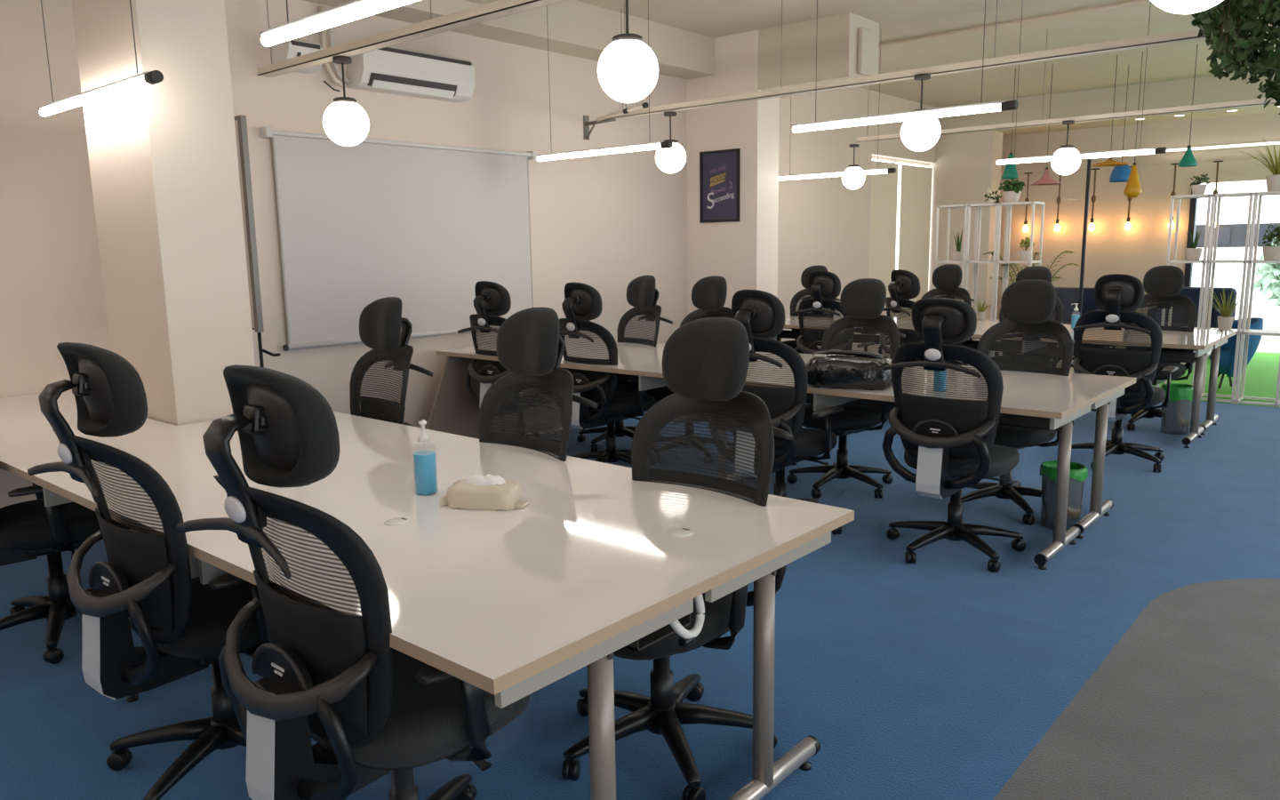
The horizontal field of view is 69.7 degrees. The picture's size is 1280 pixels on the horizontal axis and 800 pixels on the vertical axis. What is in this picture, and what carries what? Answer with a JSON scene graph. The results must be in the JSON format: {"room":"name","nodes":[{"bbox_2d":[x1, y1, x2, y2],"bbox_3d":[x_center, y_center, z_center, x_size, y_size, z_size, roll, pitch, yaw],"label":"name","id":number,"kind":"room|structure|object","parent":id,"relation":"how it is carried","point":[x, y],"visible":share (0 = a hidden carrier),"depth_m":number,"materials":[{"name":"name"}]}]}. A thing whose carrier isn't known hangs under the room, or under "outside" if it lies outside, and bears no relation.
{"room":"open-plan office","nodes":[
{"label":"open-plan office","id":0,"kind":"room"},
{"bbox_2d":[0,0,936,508],"bbox_3d":[-1.071,-1.453,7.497,0.200,3.400,18.600,7,12,40],"label":"wall","id":1,"kind":"structure","parent":0,"point":[603,222],"depth_m":6.84,"materials":[{"name":"paint"}]},
{"bbox_2d":[271,39,324,73],"bbox_3d":[-2.152,-2.168,5.794,0.216,0.174,0.240,7,12,40],"label":"air conditioner","id":2,"kind":"object","parent":1,"relation":"attached to","point":[292,48],"depth_m":5.71,"materials":[{"name":"white plastic"}]},
{"bbox_2d":[290,39,319,49],"bbox_3d":[-2.144,-2.227,5.771,0.186,0.051,0.190,7,12,40],"label":"air vent","id":3,"kind":"object","parent":2,"relation":"in","point":[295,44],"depth_m":5.71,"materials":[{"name":"grey"}]},
{"bbox_2d":[318,5,350,91],"bbox_3d":[-2.009,-2.299,6.042,0.063,0.526,0.200,7,12,40],"label":"bundle","id":4,"kind":"object","parent":1,"relation":"attached to","point":[323,33],"visible":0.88,"depth_m":6.02,"materials":[{"name":"beige paint"}]},
{"bbox_2d":[260,126,536,351],"bbox_3d":[-1.596,-1.163,6.702,0.078,1.406,2.290,7,12,40],"label":"projector screen","id":5,"kind":"object","parent":1,"relation":"attached to","point":[365,222],"visible":0.85,"depth_m":6.53,"materials":[{"name":"grey fabric"}]},
{"bbox_2d":[345,46,475,103],"bbox_3d":[-1.589,-2.287,6.440,0.216,0.289,0.930,7,12,40],"label":"air conditioner","id":6,"kind":"object","parent":1,"relation":"attached to","point":[390,69],"visible":0.85,"depth_m":6.33,"materials":[{"name":"white plastic"}]},
{"bbox_2d":[367,72,457,96],"bbox_3d":[-1.565,-2.179,6.371,0.062,0.078,0.710,7,12,40],"label":"outlet","id":7,"kind":"object","parent":6,"relation":"attached to","point":[398,82],"depth_m":6.35,"materials":[{"name":"grey plastic"}]},
{"bbox_2d":[377,47,471,65],"bbox_3d":[-1.582,-2.402,6.407,0.186,0.051,0.880,7,12,40],"label":"grille","id":8,"kind":"object","parent":6,"relation":"attached to","point":[394,52],"depth_m":6.37,"materials":[{"name":"grey plastic"}]},
{"bbox_2d":[868,160,898,307],"bbox_3d":[3.273,-2.004,12.427,0.019,2.355,0.830,7,12,40],"label":"roller blind","id":9,"kind":"object","parent":1,"relation":"attached to","point":[884,200],"visible":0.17,"depth_m":12.38,"materials":[{"name":"beige fabric"}]},
{"bbox_2d":[897,164,932,302],"bbox_3d":[3.941,-2.142,13.193,0.019,2.355,1.020,7,12,40],"label":"column","id":10,"kind":"structure","parent":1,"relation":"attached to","point":[916,181],"depth_m":13.14,"materials":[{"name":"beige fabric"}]},
{"bbox_2d":[878,0,1151,47],"bbox_3d":[4.772,-3.119,6.792,9.100,0.040,0.039,7,12,40],"label":"trim","id":11,"kind":"structure","parent":1,"relation":"attached to","point":[1134,2],"depth_m":8.02,"materials":[{"name":"beige paint"}]},
{"bbox_2d":[0,340,1279,799],"bbox_3d":[2.537,0.739,4.715,9.680,0.120,18.550,7,12,40],"label":"floor","id":12,"kind":"structure","parent":0,"point":[1142,662],"depth_m":3.24,"materials":[{"name":"carpet"}]},
{"bbox_2d":[0,467,128,663],"bbox_3d":[-2.336,0.306,3.537,0.662,1.268,0.650,-9,12,-40],"label":"office chair","id":13,"kind":"object","parent":12,"relation":"on","point":[29,530],"visible":0.66,"depth_m":3.48,"materials":[{"name":"black plastic"}]},
{"bbox_2d":[27,342,268,799],"bbox_3d":[-1.225,0.445,2.599,0.652,1.268,0.710,8,13,42],"label":"office chair","id":14,"kind":"object","parent":12,"relation":"on","point":[146,586],"visible":0.68,"depth_m":2.38,"materials":[{"name":"black plastic"}]},
{"bbox_2d":[71,0,255,530],"bbox_3d":[-2.157,-0.886,4.189,0.680,3.400,0.370,7,12,40],"label":"pillar","id":15,"kind":"structure","parent":12,"relation":"on","point":[164,161],"depth_m":3.99,"materials":[{"name":"paint"}]},
{"bbox_2d":[233,114,280,367],"bbox_3d":[-2.171,-0.410,5.080,1.002,2.132,0.304,7,12,40],"label":"stand","id":16,"kind":"object","parent":12,"relation":"on","point":[240,121],"visible":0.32,"depth_m":4.63,"materials":[{"name":"grey plastic"}]},
{"bbox_2d":[176,364,531,799],"bbox_3d":[-0.588,0.523,2.071,0.660,1.268,0.686,7,12,40],"label":"office chair","id":17,"kind":"object","parent":12,"relation":"on","point":[374,710],"visible":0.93,"depth_m":1.84,"materials":[{"name":"black fabric"}]},
{"bbox_2d":[349,296,433,426],"bbox_3d":[-1.343,0.179,4.206,0.720,1.268,0.660,-10,13,-43],"label":"office chair","id":18,"kind":"object","parent":12,"relation":"on","point":[383,329],"visible":0.34,"depth_m":4.30,"materials":[{"name":"black fabric"}]},
{"bbox_2d":[0,389,854,799],"bbox_3d":[-1.535,0.548,3.584,4.511,0.750,1.302,7,12,40],"label":"table","id":19,"kind":"object","parent":12,"relation":"on","point":[508,604],"visible":0.57,"depth_m":2.38,"materials":[{"name":"laminate"}]},
{"bbox_2d":[413,419,437,495],"bbox_3d":[-0.653,0.173,2.788,0.071,0.224,0.071,7,12,38],"label":"sanitizer bottle","id":20,"kind":"object","parent":19,"relation":"on","point":[424,461],"visible":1,"depth_m":2.77,"materials":[{"name":"teal plastic"}]},
{"bbox_2d":[439,473,527,511],"bbox_3d":[-0.452,0.262,2.661,0.252,0.091,0.116,1,10,11],"label":"packet","id":21,"kind":"object","parent":19,"relation":"on","point":[476,492],"visible":1,"depth_m":2.62,"materials":[{"name":"beige"}]},
{"bbox_2d":[624,613,690,651],"bbox_3d":[-1.402,0.354,3.431,3.850,0.060,0.200,7,12,40],"label":"cable tray","id":22,"kind":"object","parent":19,"relation":"on","point":[639,644],"depth_m":2.19,"materials":[{"name":"grey metal"}]},
{"bbox_2d":[670,593,704,647],"bbox_3d":[0.098,0.488,2.109,0.039,0.153,0.138,7,12,40],"label":"cable loop","id":23,"kind":"object","parent":19,"relation":"attached to","point":[687,638],"visible":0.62,"depth_m":2.12,"materials":[{"name":"white plastic"}]},
{"bbox_2d":[457,280,568,453],"bbox_3d":[-0.897,-0.222,6.577,0.656,1.268,0.678,7,12,41],"label":"office chair","id":24,"kind":"object","parent":12,"relation":"on","point":[492,300],"visible":0.42,"depth_m":6.34,"materials":[{"name":"black plastic"}]},
{"bbox_2d":[555,282,655,463],"bbox_3d":[-0.211,-0.147,6.064,0.661,1.268,0.686,7,12,40],"label":"office chair","id":25,"kind":"object","parent":12,"relation":"on","point":[582,303],"visible":0.67,"depth_m":5.86,"materials":[{"name":"black plastic"}]},
{"bbox_2d":[576,275,672,451],"bbox_3d":[-0.138,-0.292,6.924,0.684,1.268,0.662,-7,11,-31],"label":"office chair","id":26,"kind":"object","parent":12,"relation":"on","point":[642,293],"visible":0.56,"depth_m":6.97,"materials":[{"name":"black fabric"}]},
{"bbox_2d":[561,317,792,799],"bbox_3d":[0.062,0.411,2.684,0.667,1.268,0.707,7,12,40],"label":"office chair","id":27,"kind":"object","parent":12,"relation":"on","point":[705,362],"visible":0.62,"depth_m":2.72,"materials":[{"name":"black fabric"}]},
{"bbox_2d":[646,275,735,463],"bbox_3d":[0.353,-0.233,6.522,0.712,1.268,0.645,-9,13,-42],"label":"office chair","id":28,"kind":"object","parent":12,"relation":"on","point":[708,294],"visible":0.31,"depth_m":6.56,"materials":[{"name":"black fabric"}]},
{"bbox_2d":[686,30,779,340],"bbox_3d":[0.894,-1.730,8.980,0.820,3.400,0.392,7,12,40],"label":"column","id":29,"kind":"structure","parent":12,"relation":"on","point":[744,252],"depth_m":8.72,"materials":[{"name":"paint"}]},
{"bbox_2d":[710,289,844,534],"bbox_3d":[0.732,0.051,4.786,0.650,1.268,0.711,8,13,42],"label":"office chair","id":30,"kind":"object","parent":12,"relation":"on","point":[762,314],"visible":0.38,"depth_m":4.52,"materials":[{"name":"black fabric"}]},
{"bbox_2d":[425,336,1136,569],"bbox_3d":[0.495,0.148,5.803,4.365,0.750,1.582,7,12,40],"label":"table","id":31,"kind":"object","parent":12,"relation":"on","point":[1031,400],"visible":0.38,"depth_m":4.82,"materials":[{"name":"laminate"}]},
{"bbox_2d":[617,373,1074,431],"bbox_3d":[0.664,-0.073,5.802,3.850,0.060,0.200,7,12,40],"label":"cable tray","id":32,"kind":"object","parent":31,"relation":"on","point":[1004,419],"depth_m":5.06,"materials":[{"name":"grey"}]},
{"bbox_2d":[805,349,892,390],"bbox_3d":[1.091,-0.164,4.788,0.455,0.180,0.302,3,10,22],"label":"parcel","id":33,"kind":"object","parent":31,"relation":"on","point":[835,369],"visible":0.94,"depth_m":4.68,"materials":[{"name":"black plastic"}]},
{"bbox_2d":[776,264,839,353],"bbox_3d":[1.669,-0.714,9.296,0.662,1.268,0.682,8,13,43],"label":"office chair","id":34,"kind":"object","parent":12,"relation":"on","point":[802,294],"visible":0.11,"depth_m":9.42,"materials":[{"name":"black fabric"}]},
{"bbox_2d":[792,270,875,354],"bbox_3d":[1.654,-0.465,7.798,0.654,1.268,0.670,6,12,37],"label":"office chair","id":35,"kind":"object","parent":12,"relation":"on","point":[823,286],"visible":0.29,"depth_m":7.57,"materials":[{"name":"black fabric"}]},
{"bbox_2d":[786,278,905,498],"bbox_3d":[1.240,-0.090,5.587,0.673,1.268,0.736,7,12,40],"label":"office chair","id":36,"kind":"object","parent":12,"relation":"on","point":[862,300],"visible":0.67,"depth_m":5.62,"materials":[{"name":"black fabric"}]},
{"bbox_2d":[878,269,962,364],"bbox_3d":[2.363,-0.455,7.672,0.686,1.268,0.661,-6,11,-26],"label":"office chair","id":37,"kind":"object","parent":12,"relation":"on","point":[904,286],"visible":0.29,"depth_m":7.48,"materials":[{"name":"black fabric"}]},
{"bbox_2d":[920,264,974,340],"bbox_3d":[2.879,-0.667,8.903,0.650,1.268,0.709,6,12,37],"label":"office chair","id":38,"kind":"object","parent":12,"relation":"on","point":[947,279],"visible":0.26,"depth_m":8.98,"materials":[{"name":"black fabric"}]},
{"bbox_2d":[881,297,1025,572],"bbox_3d":[1.478,0.122,4.378,0.626,1.239,0.698,7,12,40],"label":"office chair","id":39,"kind":"object","parent":12,"relation":"on","point":[948,442],"visible":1,"depth_m":4.16,"materials":[{"name":"black fabric"}]},
{"bbox_2d":[930,130,1003,340],"bbox_3d":[4.739,-2.325,13.415,0.830,3.000,0.360,7,12,40],"label":"column","id":40,"kind":"structure","parent":12,"relation":"on","point":[965,164],"depth_m":13.15,"materials":[{"name":"paint"}]},
{"bbox_2d":[933,201,1044,355],"bbox_3d":[3.681,-1.135,9.799,1.012,1.871,0.322,7,12,40],"label":"metal shelf","id":41,"kind":"object","parent":12,"relation":"on","point":[996,261],"visible":0.6,"depth_m":9.69,"materials":[{"name":"beige metal"}]},
{"bbox_2d":[998,178,1025,202],"bbox_3d":[3.834,-2.165,9.474,0.267,0.262,0.248,7,12,40],"label":"potted plant","id":42,"kind":"object","parent":41,"relation":"on","point":[1012,192],"visible":0.95,"depth_m":9.42,"materials":[{"name":"green plant"}]},
{"bbox_2d":[776,312,1236,447],"bbox_3d":[2.576,-0.282,8.192,4.365,0.750,1.582,7,12,40],"label":"table","id":43,"kind":"object","parent":12,"relation":"on","point":[1202,341],"visible":0.33,"depth_m":7.09,"materials":[{"name":"laminate"}]},
{"bbox_2d":[776,329,1195,363],"bbox_3d":[2.745,-0.502,8.191,3.850,0.060,0.200,7,12,40],"label":"cable tray","id":44,"kind":"object","parent":43,"relation":"on","point":[1177,356],"depth_m":7.58,"materials":[{"name":"grey metal"}]},
{"bbox_2d":[960,279,1075,525],"bbox_3d":[2.054,-0.023,5.104,0.652,1.265,0.670,7,12,40],"label":"office chair","id":45,"kind":"object","parent":12,"relation":"on","point":[1028,305],"visible":0.48,"depth_m":5.13,"materials":[{"name":"black fabric"}]},
{"bbox_2d":[980,250,1079,354],"bbox_3d":[4.200,-0.932,10.063,1.028,1.369,0.988,7,12,40],"label":"potted palm","id":46,"kind":"object","parent":12,"relation":"on","point":[1065,252],"visible":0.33,"depth_m":9.97,"materials":[{"name":"green plant"}]},
{"bbox_2d":[998,265,1063,366],"bbox_3d":[3.255,-0.488,7.788,0.652,1.268,0.652,8,13,43],"label":"office chair","id":47,"kind":"object","parent":12,"relation":"on","point":[1035,272],"visible":0.11,"depth_m":7.78,"materials":[{"name":"black fabric"}]},
{"bbox_2d":[997,158,1091,359],"bbox_3d":[4.915,-1.768,11.729,1.415,2.450,0.040,7,12,40],"label":"glass wall","id":48,"kind":"structure","parent":12,"relation":"on","point":[1089,161],"depth_m":11.22,"materials":[{"name":"black"}]},
{"bbox_2d":[1039,460,1087,530],"bbox_3d":[2.214,0.499,4.826,0.228,0.325,0.225,7,12,40],"label":"waste bin","id":49,"kind":"object","parent":12,"relation":"on","point":[1078,473],"visible":0.74,"depth_m":4.76,"materials":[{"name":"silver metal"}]},
{"bbox_2d":[1049,287,1109,347],"bbox_3d":[5.536,-1.043,12.154,1.250,0.860,0.750,7,12,40],"label":"lounge sofa","id":50,"kind":"object","parent":12,"relation":"on","point":[1068,296],"visible":0.02,"depth_m":12.17,"materials":[{"name":"blue fabric"}]},
{"bbox_2d":[1071,273,1178,472],"bbox_3d":[3.165,-0.201,6.072,0.651,1.268,0.666,8,13,43],"label":"office chair","id":51,"kind":"object","parent":12,"relation":"on","point":[1117,296],"visible":0.73,"depth_m":5.87,"materials":[{"name":"black plastic"}]},
{"bbox_2d":[1113,265,1197,430],"bbox_3d":[4.082,-0.425,7.335,0.646,1.268,0.711,8,13,43],"label":"office chair","id":52,"kind":"object","parent":12,"relation":"on","point":[1163,284],"visible":0.48,"depth_m":7.37,"materials":[{"name":"black fabric"}]},
{"bbox_2d":[1160,383,1193,434],"bbox_3d":[4.136,0.070,7.090,0.228,0.370,0.225,7,12,40],"label":"waste bin","id":53,"kind":"object","parent":12,"relation":"on","point":[1175,419],"visible":0.87,"depth_m":7.02,"materials":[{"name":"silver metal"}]},
{"bbox_2d":[1147,287,1237,327],"bbox_3d":[7.026,-0.996,11.735,0.860,0.860,0.750,7,12,40],"label":"lounge sofa","id":54,"kind":"object","parent":12,"relation":"on","point":[1192,292],"visible":0.09,"depth_m":11.68,"materials":[{"name":"blue fabric"}]},
{"bbox_2d":[1156,191,1279,407],"bbox_3d":[5.465,-0.910,8.285,1.272,1.871,0.322,7,12,40],"label":"metal shelf","id":55,"kind":"object","parent":12,"relation":"on","point":[1236,399],"visible":0.8,"depth_m":8.31,"materials":[{"name":"beige metal"}]},
{"bbox_2d":[1206,287,1252,329],"bbox_3d":[5.376,-0.842,8.390,0.417,0.401,0.481,7,12,40],"label":"potted plant","id":56,"kind":"object","parent":55,"relation":"on","point":[1225,322],"visible":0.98,"depth_m":8.37,"materials":[{"name":"green plant"}]},
{"bbox_2d":[1235,138,1279,191],"bbox_3d":[5.502,-2.065,8.022,0.718,0.491,0.627,-2,10,-7],"label":"potted plant","id":57,"kind":"object","parent":55,"relation":"on","point":[1273,181],"visible":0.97,"depth_m":7.98,"materials":[{"name":"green plant"}]},
{"bbox_2d":[1262,224,1279,260],"bbox_3d":[5.576,-1.386,8.088,0.175,0.306,0.180,7,12,40],"label":"potted plant","id":58,"kind":"object","parent":55,"relation":"on","point":[1270,252],"visible":1,"depth_m":8.06,"materials":[{"name":"green plant"}]},
{"bbox_2d":[1208,317,1263,388],"bbox_3d":[5.938,-0.468,9.176,0.423,0.704,0.450,-5,10,-25],"label":"lounge chair","id":59,"kind":"object","parent":12,"relation":"on","point":[1228,350],"visible":0.53,"depth_m":9.08,"materials":[{"name":"blue fabric"}]},
{"bbox_2d":[856,27,871,76],"bbox_3d":[1.937,-3.002,7.931,0.050,0.380,0.180,7,12,40],"label":"junction box","id":60,"kind":"object","parent":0,"point":[864,35],"visible":0.94,"depth_m":7.89,"materials":[{"name":"paint"}]},
{"bbox_2d":[576,0,1278,107],"bbox_3d":[2.500,-2.751,4.153,9.680,0.150,18.600,7,12,40],"label":"ceiling","id":61,"kind":"structure","parent":0,"point":[897,20],"depth_m":8.61,"materials":[{"name":"paint"}]},
{"bbox_2d":[38,0,163,116],"bbox_3d":[-2.296,-1.884,3.749,1.265,1.284,0.044,7,12,40],"label":"tube light","id":62,"kind":"object","parent":61,"relation":"hanging from","point":[137,81],"visible":1,"depth_m":3.75,"materials":[{"name":"white plastic"}]},
{"bbox_2d":[259,0,419,46],"bbox_3d":[-0.708,-1.679,2.376,1.265,1.284,0.044,7,12,40],"label":"tube light","id":63,"kind":"object","parent":61,"relation":"hanging from","point":[355,10],"visible":1,"depth_m":2.63,"materials":[{"name":"white plastic"}]},
{"bbox_2d":[257,0,565,77],"bbox_3d":[0.753,-2.015,2.957,8.050,0.857,0.080,7,12,40],"label":"cable tray","id":64,"kind":"object","parent":61,"relation":"hanging from","point":[500,8],"visible":1,"depth_m":4.62,"materials":[{"name":"beige paint"}]},
{"bbox_2d":[322,56,369,146],"bbox_3d":[-1.649,-1.663,5.139,0.250,0.475,0.250,7,12,40],"label":"globe pendant","id":65,"kind":"object","parent":64,"relation":"hanging from","point":[346,123],"visible":1,"depth_m":5.08,"materials":[{"name":"white glass"}]},
{"bbox_2d":[597,0,658,103],"bbox_3d":[-0.051,-1.453,3.731,0.250,0.475,0.250,7,12,40],"label":"globe pendant","id":66,"kind":"object","parent":64,"relation":"hanging from","point":[628,68],"visible":1,"depth_m":3.67,"materials":[{"name":"white glass"}]},
{"bbox_2d":[1150,0,1223,14],"bbox_3d":[1.441,-1.250,2.374,0.250,0.475,0.250,7,12,40],"label":"globe pendant","id":67,"kind":"object","parent":64,"relation":"hanging from","point":[1174,6],"visible":1,"depth_m":2.39,"materials":[{"name":"white glass"}]},
{"bbox_2d":[301,0,714,79],"bbox_3d":[-3.119,-2.481,4.512,0.340,0.330,11.350,7,12,40],"label":"beam","id":68,"kind":"structure","parent":61,"relation":"attached to","point":[576,28],"depth_m":7.32,"materials":[{"name":"paint"}]},
{"bbox_2d":[536,5,672,160],"bbox_3d":[-0.290,-2.341,6.310,1.265,1.284,0.044,7,12,40],"label":"tube light","id":69,"kind":"object","parent":61,"relation":"hanging from","point":[657,145],"visible":1,"depth_m":6.36,"materials":[{"name":"white plastic"}]},
{"bbox_2d":[758,12,879,97],"bbox_3d":[1.286,-3.122,8.530,1.730,0.520,0.540,7,12,40],"label":"beam","id":70,"kind":"structure","parent":61,"relation":"attached to","point":[836,36],"depth_m":8.04,"materials":[{"name":"paint"}]},
{"bbox_2d":[778,42,895,180],"bbox_3d":[1.847,-2.777,8.732,1.265,1.284,0.044,7,12,40],"label":"tube light","id":71,"kind":"object","parent":61,"relation":"hanging from","point":[881,170],"visible":0.81,"depth_m":8.77,"materials":[{"name":"white plastic"}]},
{"bbox_2d":[791,0,1018,132],"bbox_3d":[1.351,-2.115,4.800,1.265,1.284,0.044,7,12,40],"label":"tube light","id":72,"kind":"object","parent":61,"relation":"hanging from","point":[1003,105],"visible":1,"depth_m":4.83,"materials":[{"name":"white plastic"}]},
{"bbox_2d":[610,0,1278,119],"bbox_3d":[2.756,-2.403,5.104,7.850,0.857,0.080,7,12,40],"label":"cable tray","id":73,"kind":"object","parent":61,"relation":"hanging from","point":[1191,35],"visible":0.87,"depth_m":5.84,"materials":[{"name":"beige paint"}]},
{"bbox_2d":[655,111,686,173],"bbox_3d":[0.245,-2.069,7.404,0.250,0.475,0.250,7,12,40],"label":"globe pendant","id":74,"kind":"object","parent":73,"relation":"hanging from","point":[671,160],"visible":0.85,"depth_m":7.34,"materials":[{"name":"white glass"}]},
{"bbox_2d":[900,73,940,151],"bbox_3d":[1.813,-1.848,5.931,0.250,0.475,0.250,7,12,40],"label":"globe pendant","id":75,"kind":"object","parent":73,"relation":"hanging from","point":[919,134],"visible":0.73,"depth_m":5.87,"materials":[{"name":"white glass"}]},
{"bbox_2d":[1001,68,1018,179],"bbox_3d":[4.240,-3.139,10.463,0.184,1.210,0.184,7,12,40],"label":"lampshade","id":76,"kind":"object","parent":61,"relation":"hanging from","point":[1010,172],"visible":0.8,"depth_m":10.49,"materials":[{"name":"teal ceramic"}]},
{"bbox_2d":[1001,153,1018,179],"bbox_3d":[4.248,-2.676,10.541,0.184,0.271,0.184,7,12,40],"label":"shade","id":77,"kind":"object","parent":76,"relation":"hanging from","point":[1010,172],"depth_m":10.49,"materials":[{"name":"green metal"}]},
{"bbox_2d":[1030,63,1062,185],"bbox_3d":[4.545,-3.058,10.213,0.332,1.297,0.332,7,12,40],"label":"lampshade","id":78,"kind":"object","parent":61,"relation":"hanging from","point":[1046,179],"visible":1,"depth_m":10.25,"materials":[{"name":"pink metal"}]},
{"bbox_2d":[1030,169,1062,185],"bbox_3d":[4.553,-2.501,10.306,0.332,0.167,0.332,7,12,40],"label":"shade","id":79,"kind":"object","parent":78,"relation":"hanging from","point":[1046,180],"depth_m":10.26,"materials":[{"name":"pink metal"}]},
{"bbox_2d":[856,28,1276,143],"bbox_3d":[5.093,-2.816,7.370,7.300,0.857,0.080,7,12,40],"label":"cable tray","id":80,"kind":"object","parent":61,"relation":"hanging from","point":[1257,101],"visible":0.79,"depth_m":8.26,"materials":[{"name":"beige paint"}]},
{"bbox_2d":[841,144,864,189],"bbox_3d":[2.326,-2.534,10.005,0.250,0.475,0.250,7,12,40],"label":"globe pendant","id":81,"kind":"object","parent":80,"relation":"hanging from","point":[852,181],"visible":0.84,"depth_m":9.95,"materials":[{"name":"white glass"}]},
{"bbox_2d":[1050,120,1080,175],"bbox_3d":[3.855,-2.275,8.305,0.250,0.475,0.250,7,12,40],"label":"globe pendant","id":82,"kind":"object","parent":80,"relation":"hanging from","point":[1062,167],"visible":0.91,"depth_m":8.25,"materials":[{"name":"white glass"}]},
{"bbox_2d":[995,0,1166,164],"bbox_3d":[3.467,-2.551,7.228,1.265,1.284,0.044,7,12,40],"label":"tube light","id":83,"kind":"object","parent":61,"relation":"hanging from","point":[1150,150],"visible":1,"depth_m":7.28,"materials":[{"name":"white plastic"}]},
{"bbox_2d":[936,72,1277,135],"bbox_3d":[7.920,-3.598,10.415,9.280,0.400,0.360,7,12,40],"label":"beam","id":84,"kind":"structure","parent":61,"relation":"attached to","point":[1208,90],"depth_m":11.73,"materials":[{"name":"paint"}]},
{"bbox_2d":[1109,65,1131,182],"bbox_3d":[5.456,-3.108,10.347,0.238,1.270,0.238,7,12,40],"label":"lampshade","id":85,"kind":"object","parent":61,"relation":"hanging from","point":[1121,173],"visible":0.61,"depth_m":10.35,"materials":[{"name":"blue ceramic"}]},
{"bbox_2d":[1109,165,1131,182],"bbox_3d":[5.464,-2.576,10.436,0.238,0.192,0.238,7,12,40],"label":"shade","id":86,"kind":"object","parent":85,"relation":"hanging from","point":[1121,173],"depth_m":10.36,"materials":[{"name":"blue ceramic"}]},
{"bbox_2d":[1123,51,1143,198],"bbox_3d":[5.222,-2.882,9.655,0.174,1.482,0.174,7,12,40],"label":"lampshade","id":87,"kind":"object","parent":61,"relation":"hanging from","point":[1132,188],"visible":1,"depth_m":9.70,"materials":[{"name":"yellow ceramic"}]},
{"bbox_2d":[1123,164,1142,198],"bbox_3d":[5.230,-2.320,9.748,0.174,0.342,0.174,7,12,40],"label":"shade","id":88,"kind":"object","parent":87,"relation":"hanging from","point":[1132,188],"depth_m":9.71,"materials":[{"name":"yellow ceramic"}]},
{"bbox_2d":[1177,44,1198,167],"bbox_3d":[5.595,-2.978,9.312,0.174,1.190,0.174,7,12,40],"label":"lampshade","id":89,"kind":"object","parent":61,"relation":"hanging from","point":[1188,160],"visible":1,"depth_m":9.35,"materials":[{"name":"green metal"}]},
{"bbox_2d":[1177,148,1197,167],"bbox_3d":[5.603,-2.486,9.394,0.174,0.191,0.174,7,12,40],"label":"shade","id":90,"kind":"object","parent":89,"relation":"hanging from","point":[1188,160],"depth_m":9.36,"materials":[{"name":"teal ceramic"}]},
{"bbox_2d":[1166,141,1279,151],"bbox_3d":[9.303,-3.036,10.319,6.170,0.040,0.049,7,12,40],"label":"led strip","id":91,"kind":"object","parent":61,"relation":"hanging from","point":[1270,142],"visible":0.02,"depth_m":11.82,"materials":[{"name":"white plastic"}]},
{"bbox_2d":[1191,0,1279,114],"bbox_3d":[2.942,-1.735,3.413,1.624,1.625,0.663,7,12,40],"label":"ivy","id":92,"kind":"object","parent":61,"relation":"hanging from","point":[1239,52],"visible":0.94,"depth_m":3.68,"materials":[{"name":"green plant"}]},
{"bbox_2d":[996,112,1279,323],"bbox_3d":[8.515,-2.237,11.318,9.280,3.400,0.200,7,12,40],"label":"wall","id":93,"kind":"structure","parent":0,"point":[1111,248],"depth_m":12.72,"materials":[{"name":"beige paint"}]},
{"bbox_2d":[1183,184,1198,287],"bbox_3d":[9.669,-1.488,10.367,6.160,2.200,0.120,7,12,40],"label":"window","id":94,"kind":"structure","parent":93,"relation":"in","point":[1194,202],"depth_m":12.22,"materials":[{"name":"black metal"}]},
{"bbox_2d":[1002,107,1279,135],"bbox_3d":[8.234,-3.525,10.796,9.280,0.080,0.600,7,12,40],"label":"ceiling","id":95,"kind":"structure","parent":0,"point":[1277,109],"depth_m":12.18,"materials":[{"name":"paint"}]},
{"bbox_3d":[6.125,-0.548,1.392,0.200,3.400,18.200,7,12,40],"label":"wall","id":96,"kind":"structure","parent":0,"visible":0},
{"bbox_2d":[1000,154,1279,174],"bbox_3d":[8.371,-2.957,10.980,9.200,0.025,0.060,7,12,40],"label":"rail","id":97,"kind":"object","parent":96,"relation":"attached to","point":[1273,156],"depth_m":12.15,"materials":[{"name":"beige metal"}]},
{"label":"outside","id":98,"kind":"structure","parent":0,"visible":0},
{"bbox_2d":[1256,340,1279,352],"bbox_3d":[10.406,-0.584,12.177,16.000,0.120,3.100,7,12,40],"label":"floor","id":99,"kind":"structure","parent":98,"point":[1264,346],"depth_m":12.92,"materials":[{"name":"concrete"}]},
{"bbox_2d":[1234,304,1279,341],"bbox_3d":[10.824,-0.977,12.612,16.000,0.500,0.200,7,12,40],"label":"parapet","id":100,"kind":"object","parent":99,"relation":"on","point":[1270,315],"depth_m":13.72,"materials":[{"name":"white"}]},
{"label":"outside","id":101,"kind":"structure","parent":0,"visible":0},
{"bbox_2d":[1253,237,1279,306],"bbox_3d":[11.926,-0.597,16.094,2.284,4.500,2.326,7,12,40],"label":"tree","id":102,"kind":"object","parent":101,"point":[1269,272],"visible":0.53,"depth_m":15.83,"materials":[{"name":"green plant"}]},
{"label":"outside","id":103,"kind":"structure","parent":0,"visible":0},
{"bbox_2d":[1191,223,1279,305],"bbox_3d":[14.361,-1.754,21.945,7.000,4.780,4.140,7,12,40],"label":"building","id":104,"kind":"structure","parent":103,"point":[1231,237],"depth_m":20.19,"materials":[{"name":"white"}]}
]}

